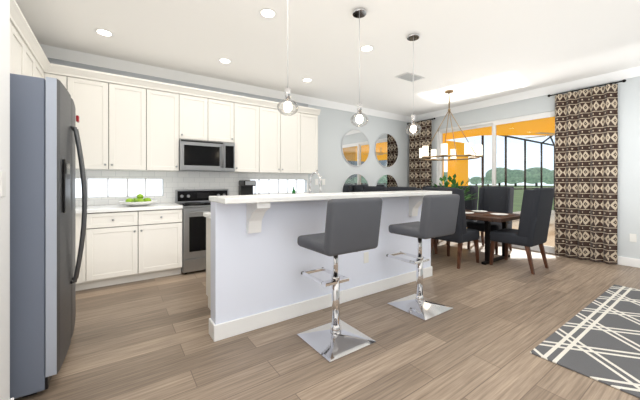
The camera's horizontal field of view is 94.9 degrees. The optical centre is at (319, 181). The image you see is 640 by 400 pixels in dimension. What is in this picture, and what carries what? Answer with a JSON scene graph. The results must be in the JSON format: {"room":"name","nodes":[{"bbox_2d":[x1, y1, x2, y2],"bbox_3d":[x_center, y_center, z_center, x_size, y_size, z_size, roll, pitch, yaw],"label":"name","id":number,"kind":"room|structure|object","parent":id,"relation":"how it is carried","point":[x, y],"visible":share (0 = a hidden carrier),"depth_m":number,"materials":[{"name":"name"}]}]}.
{"room":"kitchen","nodes":[
{"label":"kitchen","id":0,"kind":"room"},
{"bbox_2d":[0,0,9,399],"bbox_3d":[-0.301,-0.200,-0.959,0.710,2.840,5.470,0,0,-35],"label":"wall","id":1,"kind":"structure","parent":0,"point":[5,201],"depth_m":1.43,"materials":[{"name":"white paint"}]},
{"bbox_2d":[0,171,5,196],"bbox_3d":[-1.498,0.010,1.388,0.005,0.120,0.070,0,0,-35],"label":"electrical outlet plate","id":2,"kind":"object","parent":1,"relation":"attached to","point":[2,173],"depth_m":1.38,"materials":[{"name":"white plastic"}]},
{"bbox_2d":[47,58,409,205],"bbox_3d":[-0.683,-0.200,5.447,7.400,2.840,0.158,0,0,-35],"label":"wall","id":3,"kind":"structure","parent":0,"point":[336,169],"depth_m":5.82,"materials":[{"name":"white paint"}]},
{"bbox_2d":[10,4,29,75],"bbox_3d":[-2.614,-0.736,2.311,0.344,1.168,0.516,0,0,-35],"label":"upper cabinet","id":4,"kind":"object","parent":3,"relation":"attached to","point":[19,38],"depth_m":2.41,"materials":[{"name":"white wood"}]},
{"bbox_2d":[30,40,33,76],"bbox_3d":[-2.842,-0.736,2.640,0.344,1.168,0.516,0,0,-35],"label":"upper cabinet","id":5,"kind":"object","parent":3,"relation":"attached to","point":[31,41],"depth_m":2.79,"materials":[{"name":"white wood"}]},
{"bbox_2d":[34,44,49,79],"bbox_3d":[-3.055,-0.736,2.982,0.386,1.168,0.521,0,0,-35],"label":"upper cabinet","id":6,"kind":"object","parent":3,"relation":"attached to","point":[41,63],"depth_m":3.04,"materials":[{"name":"white wood"}]},
{"bbox_2d":[50,63,73,100],"bbox_3d":[-3.057,-0.736,3.455,0.269,1.168,0.410,0,0,-35],"label":"upper cabinet","id":7,"kind":"object","parent":3,"relation":"attached to","point":[63,73],"depth_m":3.36,"materials":[{"name":"white wood"}]},
{"bbox_2d":[74,68,153,170],"bbox_3d":[-2.689,-0.736,3.752,0.907,1.168,0.343,0,0,-35],"label":"upper cabinet","id":8,"kind":"object","parent":3,"relation":"attached to","point":[126,123],"depth_m":3.64,"materials":[{"name":"white wood"}]},
{"bbox_2d":[154,81,185,171],"bbox_3d":[-2.205,-0.736,4.089,0.509,1.168,0.343,0,0,-35],"label":"upper cabinet","id":9,"kind":"object","parent":3,"relation":"attached to","point":[169,99],"depth_m":3.99,"materials":[{"name":"white wood"}]},
{"bbox_2d":[76,179,304,197],"bbox_3d":[-1.737,0.080,4.684,3.558,0.264,0.106,0,0,-35],"label":"glazing","id":10,"kind":"object","parent":3,"relation":"in","point":[118,187],"visible":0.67,"depth_m":4.16,"materials":[{"name":"white"}]},
{"bbox_2d":[186,88,233,142],"bbox_3d":[-1.729,-0.958,4.420,0.770,0.725,0.343,0,0,-35],"label":"upper cabinet","id":11,"kind":"object","parent":3,"relation":"attached to","point":[209,115],"depth_m":4.28,"materials":[{"name":"white wood"}]},
{"bbox_2d":[179,139,234,171],"bbox_3d":[-1.695,-0.372,4.371,0.762,0.432,0.444,0,0,-35],"label":"microwave","id":12,"kind":"object","parent":11,"relation":"attached to","point":[201,156],"visible":1,"depth_m":4.21,"materials":[{"name":"silver metal"}]},
{"bbox_2d":[40,44,410,121],"bbox_3d":[-0.664,-1.560,5.322,6.990,0.120,0.083,0,0,-35],"label":"crown molding","id":13,"kind":"structure","parent":3,"relation":"attached to","point":[58,53],"depth_m":4.42,"materials":[{"name":"white wood"}]},
{"bbox_2d":[234,96,261,171],"bbox_3d":[-1.244,-0.736,4.757,0.528,1.168,0.343,0,0,-35],"label":"upper cabinet","id":14,"kind":"object","parent":3,"relation":"attached to","point":[247,110],"depth_m":4.63,"materials":[{"name":"white wood"}]},
{"bbox_2d":[258,100,305,173],"bbox_3d":[-0.760,-0.736,5.094,0.889,1.168,0.343,0,0,-35],"label":"upper cabinet","id":15,"kind":"object","parent":3,"relation":"attached to","point":[283,137],"depth_m":4.97,"materials":[{"name":"white wood"}]},
{"bbox_2d":[306,108,317,173],"bbox_3d":[-0.313,-0.736,5.405,0.438,1.168,0.343,0,0,-35],"label":"upper cabinet","id":16,"kind":"object","parent":3,"relation":"attached to","point":[311,113],"depth_m":5.32,"materials":[{"name":"white wood"}]},
{"bbox_2d":[342,173,368,191],"bbox_3d":[0.785,0.220,6.365,0.808,0.808,0.022,0,0,-35],"label":"mirror","id":17,"kind":"object","parent":3,"relation":"attached to","point":[355,182],"visible":0.58,"depth_m":6.35,"materials":[{"name":"silver metal"}]},
{"bbox_2d":[342,129,369,165],"bbox_3d":[0.785,-0.740,6.365,0.808,0.808,0.022,0,0,-35],"label":"mirror","id":18,"kind":"object","parent":3,"relation":"attached to","point":[355,147],"visible":1,"depth_m":6.35,"materials":[{"name":"silver metal"}]},
{"bbox_2d":[376,174,397,187],"bbox_3d":[1.581,0.220,6.920,0.808,0.808,0.022,0,0,-35],"label":"mirror","id":19,"kind":"object","parent":3,"relation":"attached to","point":[387,180],"visible":0.48,"depth_m":6.92,"materials":[{"name":"silver metal"}]},
{"bbox_2d":[375,133,398,167],"bbox_3d":[1.581,-0.740,6.920,0.808,0.808,0.022,0,0,-35],"label":"mirror","id":20,"kind":"object","parent":3,"relation":"attached to","point":[386,150],"visible":0.98,"depth_m":6.90,"materials":[{"name":"silver metal"}]},
{"bbox_2d":[14,240,639,399],"bbox_3d":[1.639,1.280,2.109,7.400,0.120,8.290,0,0,-35],"label":"floor","id":21,"kind":"structure","parent":0,"point":[149,339],"depth_m":2.20,"materials":[{"name":"brown wood"}]},
{"bbox_2d":[10,73,86,398],"bbox_3d":[-2.035,0.310,1.904,0.821,1.820,0.910,0,0,-35],"label":"fridge","id":22,"kind":"object","parent":21,"relation":"on","point":[45,143],"visible":0.98,"depth_m":1.67,"materials":[{"name":"grey metal"}]},
{"bbox_2d":[96,207,182,287],"bbox_3d":[-2.381,0.783,3.787,1.015,0.874,0.619,0,0,-35],"label":"base cabinet","id":23,"kind":"object","parent":21,"relation":"on","point":[124,244],"depth_m":3.55,"materials":[{"name":"white wood"}]},
{"bbox_2d":[76,203,182,214],"bbox_3d":[-2.661,0.326,3.581,1.710,0.040,0.638,0,0,-35],"label":"countertop","id":24,"kind":"structure","parent":23,"relation":"on","point":[155,206],"depth_m":3.59,"materials":[{"name":"white stone"}]},
{"bbox_2d":[119,194,156,205],"bbox_3d":[-2.333,0.229,3.773,0.430,0.151,0.430,0,0,-35],"label":"fruit bowl","id":25,"kind":"object","parent":24,"relation":"on","point":[139,200],"visible":1,"depth_m":3.69,"materials":[{"name":"white ceramic"}]},
{"bbox_2d":[175,189,227,273],"bbox_3d":[-1.619,0.667,4.262,0.766,1.105,0.710,0,0,-35],"label":"range","id":26,"kind":"object","parent":21,"relation":"on","point":[195,204],"visible":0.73,"depth_m":3.92,"materials":[{"name":"silver metal"}]},
{"bbox_2d":[203,196,431,341],"bbox_3d":[0.164,0.688,3.257,2.762,1.065,0.980,0,0,-35],"label":"kitchen island","id":27,"kind":"object","parent":21,"relation":"on","point":[259,259],"depth_m":2.60,"materials":[{"name":"white paint"}]},
{"bbox_2d":[209,192,450,203],"bbox_3d":[0.363,0.135,3.018,2.796,0.040,0.441,0,0,-35],"label":"island countertop","id":28,"kind":"structure","parent":27,"relation":"on","point":[274,198],"depth_m":2.50,"materials":[{"name":"white stone"}]},
{"bbox_2d":[297,197,382,362],"bbox_3d":[0.108,0.667,2.295,0.470,1.105,0.615,0,0,-35],"label":"stool","id":29,"kind":"object","parent":21,"relation":"on","point":[352,225],"visible":1,"depth_m":2.12,"materials":[{"name":"grey leather"}]},
{"bbox_2d":[364,186,388,191],"bbox_3d":[1.227,0.650,5.520,0.641,1.140,0.540,0,0,-35],"label":"chair","id":30,"kind":"object","parent":21,"relation":"on","point":[374,188],"visible":0.19,"depth_m":5.30,"materials":[{"name":"black fabric"}]},
{"bbox_2d":[389,187,437,253],"bbox_3d":[1.587,0.650,5.003,0.641,1.140,0.540,0,0,-35],"label":"chair","id":31,"kind":"object","parent":21,"relation":"on","point":[409,189],"visible":0.23,"depth_m":4.86,"materials":[{"name":"black fabric"}]},
{"bbox_2d":[386,194,459,321],"bbox_3d":[0.962,0.667,2.889,0.470,1.105,0.615,0,0,-35],"label":"stool","id":32,"kind":"object","parent":21,"relation":"on","point":[439,213],"visible":1,"depth_m":2.72,"materials":[{"name":"grey leather"}]},
{"bbox_2d":[424,187,479,268],"bbox_3d":[2.000,0.650,4.462,0.641,1.140,0.540,0,0,-35],"label":"chair","id":33,"kind":"object","parent":21,"relation":"on","point":[462,234],"visible":0.56,"depth_m":4.17,"materials":[{"name":"black fabric"}]},
{"bbox_2d":[437,186,477,242],"bbox_3d":[2.719,0.650,5.827,0.641,1.140,0.540,0,0,-35],"label":"chair","id":34,"kind":"object","parent":21,"relation":"on","point":[471,204],"visible":0.17,"depth_m":5.75,"materials":[{"name":"black fabric"}]},
{"bbox_2d":[467,186,513,254],"bbox_3d":[3.079,0.650,5.310,0.641,1.140,0.540,0,0,-35],"label":"chair","id":35,"kind":"object","parent":21,"relation":"on","point":[500,199],"visible":0.79,"depth_m":5.34,"materials":[{"name":"black fabric"}]},
{"bbox_2d":[465,210,519,264],"bbox_3d":[2.277,0.857,5.227,0.930,0.727,2.140,0,0,-35],"label":"dining table","id":36,"kind":"object","parent":21,"relation":"on","point":[487,217],"visible":0.38,"depth_m":4.39,"materials":[{"name":"brown wood"}]},
{"bbox_2d":[431,174,478,199],"bbox_3d":[2.317,0.183,5.161,0.804,0.662,0.877,0,0,-35],"label":"potted plant","id":37,"kind":"object","parent":36,"relation":"on","point":[453,182],"visible":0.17,"depth_m":5.09,"materials":[{"name":"green plant"}]},
{"bbox_2d":[490,188,554,274],"bbox_3d":[2.886,0.650,4.213,0.540,1.140,0.641,0,0,-35],"label":"chair","id":38,"kind":"object","parent":21,"relation":"on","point":[534,221],"visible":1,"depth_m":3.96,"materials":[{"name":"black fabric"}]},
{"bbox_2d":[530,284,639,397],"bbox_3d":[3.357,1.214,1.522,2.410,0.012,3.065,0,0,-35],"label":"rug","id":39,"kind":"object","parent":21,"relation":"on","point":[598,339],"visible":1,"depth_m":2.21,"materials":[{"name":"grey fabric"}]},
{"bbox_3d":[-0.679,0.763,4.954,1.556,0.914,0.648,0,0,-35],"label":"base cabinet","id":40,"kind":"object","parent":21,"relation":"on","visible":0},
{"bbox_2d":[239,180,255,194],"bbox_3d":[-1.128,0.140,4.685,0.260,0.330,0.280,0,0,-35],"label":"coffee maker","id":41,"kind":"object","parent":40,"relation":"on","point":[246,187],"visible":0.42,"depth_m":4.64,"materials":[{"name":"black plastic"}]},
{"bbox_2d":[15,0,639,116],"bbox_3d":[1.639,-1.680,2.109,7.400,0.120,8.290,0,0,-35],"label":"ceiling","id":42,"kind":"structure","parent":0,"point":[469,51],"depth_m":3.39,"materials":[{"name":"white paint"}]},
{"bbox_2d":[94,28,113,36],"bbox_3d":[-2.338,-1.617,3.185,0.170,0.006,0.170,0,0,-35],"label":"recessed light","id":43,"kind":"object","parent":42,"relation":"in","point":[104,32],"visible":1,"depth_m":3.17,"materials":[{"name":"white plastic"}]},
{"bbox_2d":[218,58,231,63],"bbox_3d":[-1.271,-1.617,3.928,0.170,0.006,0.170,0,0,-35],"label":"recessed light","id":44,"kind":"object","parent":42,"relation":"in","point":[224,60],"visible":1,"depth_m":3.91,"materials":[{"name":"white plastic"}]},
{"bbox_2d":[259,8,276,17],"bbox_3d":[-0.500,-1.617,2.820,0.170,0.006,0.170,0,0,-35],"label":"recessed light","id":45,"kind":"object","parent":42,"relation":"in","point":[267,13],"visible":1,"depth_m":2.82,"materials":[{"name":"white plastic"}]},
{"bbox_2d":[277,0,297,115],"bbox_3d":[-0.258,-1.074,2.349,0.172,1.090,0.172,0,0,-35],"label":"pendant light","id":46,"kind":"object","parent":42,"relation":"hanging from","point":[287,100],"visible":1,"depth_m":2.35,"materials":[{"name":"clear glass"}]},
{"bbox_2d":[302,78,311,81],"bbox_3d":[-0.204,-1.617,4.670,0.170,0.006,0.170,0,0,-35],"label":"recessed light","id":47,"kind":"object","parent":42,"relation":"in","point":[307,80],"visible":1,"depth_m":4.68,"materials":[{"name":"white"}]},
{"bbox_2d":[350,7,368,126],"bbox_3d":[0.374,-1.071,2.788,0.172,1.095,0.172,0,0,-35],"label":"pendant light","id":48,"kind":"object","parent":42,"relation":"hanging from","point":[359,12],"visible":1,"depth_m":2.79,"materials":[{"name":"silver metal"}]},
{"bbox_2d":[360,45,373,51],"bbox_3d":[0.567,-1.617,3.562,0.170,0.006,0.170,0,0,-35],"label":"recessed light","id":49,"kind":"object","parent":42,"relation":"in","point":[365,48],"visible":1,"depth_m":3.56,"materials":[{"name":"white"}]},
{"bbox_2d":[396,72,424,81],"bbox_3d":[1.388,-1.612,4.535,0.400,0.016,0.240,0,0,-35],"label":"ceiling vent","id":50,"kind":"object","parent":42,"relation":"in","point":[407,76],"visible":0.96,"depth_m":4.51,"materials":[{"name":"white metal"}]},
{"bbox_2d":[405,33,420,134],"bbox_3d":[1.032,-1.067,3.252,0.172,1.105,0.172,0,0,-35],"label":"pendant light","id":51,"kind":"object","parent":42,"relation":"hanging from","point":[413,37],"visible":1,"depth_m":3.25,"materials":[{"name":"silver metal"}]},
{"bbox_2d":[419,90,481,160],"bbox_3d":[2.300,-1.016,5.231,0.966,1.207,0.968,0,0,-35],"label":"chandelier","id":52,"kind":"object","parent":42,"relation":"hanging from","point":[469,151],"visible":1,"depth_m":5.13,"materials":[{"name":"beige"}]},
{"bbox_2d":[410,76,639,258],"bbox_3d":[4.615,-0.200,4.179,0.150,2.840,8.290,0,0,-35],"label":"wall","id":53,"kind":"structure","parent":0,"point":[628,223],"depth_m":4.30,"materials":[{"name":"white paint"}]},
{"bbox_2d":[407,118,434,188],"bbox_3d":[2.423,-0.135,7.058,0.158,2.679,0.804,0,0,-35],"label":"curtain","id":54,"kind":"object","parent":53,"relation":"hanging from","point":[420,173],"visible":0.62,"depth_m":6.99,"materials":[{"name":"fabric"}]},
{"bbox_2d":[437,111,554,253],"bbox_3d":[3.447,0.005,5.822,0.090,2.430,2.460,0,0,-35],"label":"door frame","id":55,"kind":"structure","parent":53,"relation":"in","point":[493,124],"depth_m":5.77,"materials":[{"name":"white"}]},
{"bbox_2d":[415,66,639,120],"bbox_3d":[4.519,-1.560,4.113,0.083,0.120,7.990,0,0,-35],"label":"crown molding","id":56,"kind":"structure","parent":53,"relation":"attached to","point":[635,71],"depth_m":5.04,"materials":[{"name":"white wood"}]},
{"bbox_2d":[548,79,625,263],"bbox_3d":[4.135,-0.135,4.601,0.155,2.679,0.934,0,0,-35],"label":"curtain","id":57,"kind":"object","parent":53,"relation":"hanging from","point":[586,170],"visible":1,"depth_m":4.57,"materials":[{"name":"fabric"}]},
{"bbox_2d":[575,256,639,267],"bbox_3d":[5.469,1.157,2.806,0.016,0.125,4.760,0,0,-35],"label":"baseboard","id":58,"kind":"structure","parent":53,"relation":"attached to","point":[630,262],"depth_m":4.25,"materials":[{"name":"white wood"}]},
{"bbox_2d":[630,234,636,241],"bbox_3d":[4.494,0.802,4.217,0.005,0.115,0.070,0,0,-35],"label":"electrical outlet plate","id":59,"kind":"object","parent":53,"relation":"attached to","point":[633,237],"depth_m":4.21,"materials":[{"name":"white plastic"}]},
{"label":"outside","id":60,"kind":"structure","parent":0,"visible":0},
{"bbox_2d":[468,185,554,246],"bbox_3d":[46.105,1.272,44.262,113.750,0.095,100.000,0,0,-35],"label":"ground","id":61,"kind":"structure","parent":60,"point":[551,232],"depth_m":12.84,"materials":[{"name":"green concrete"}]},
{"bbox_2d":[444,167,553,185],"bbox_3d":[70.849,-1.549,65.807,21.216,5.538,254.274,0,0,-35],"label":"tree","id":62,"kind":"object","parent":61,"relation":"on","point":[511,176],"depth_m":82.37,"materials":[{"name":"green plant"}]},
{"bbox_2d":[443,117,554,209],"bbox_3d":[8.732,-0.745,6.517,9.271,3.930,9.776,0,0,-35],"label":"lanai","id":63,"kind":"object","parent":61,"relation":"on","point":[524,126],"depth_m":8.73,"materials":[{"name":"orange paint"}]}
]}

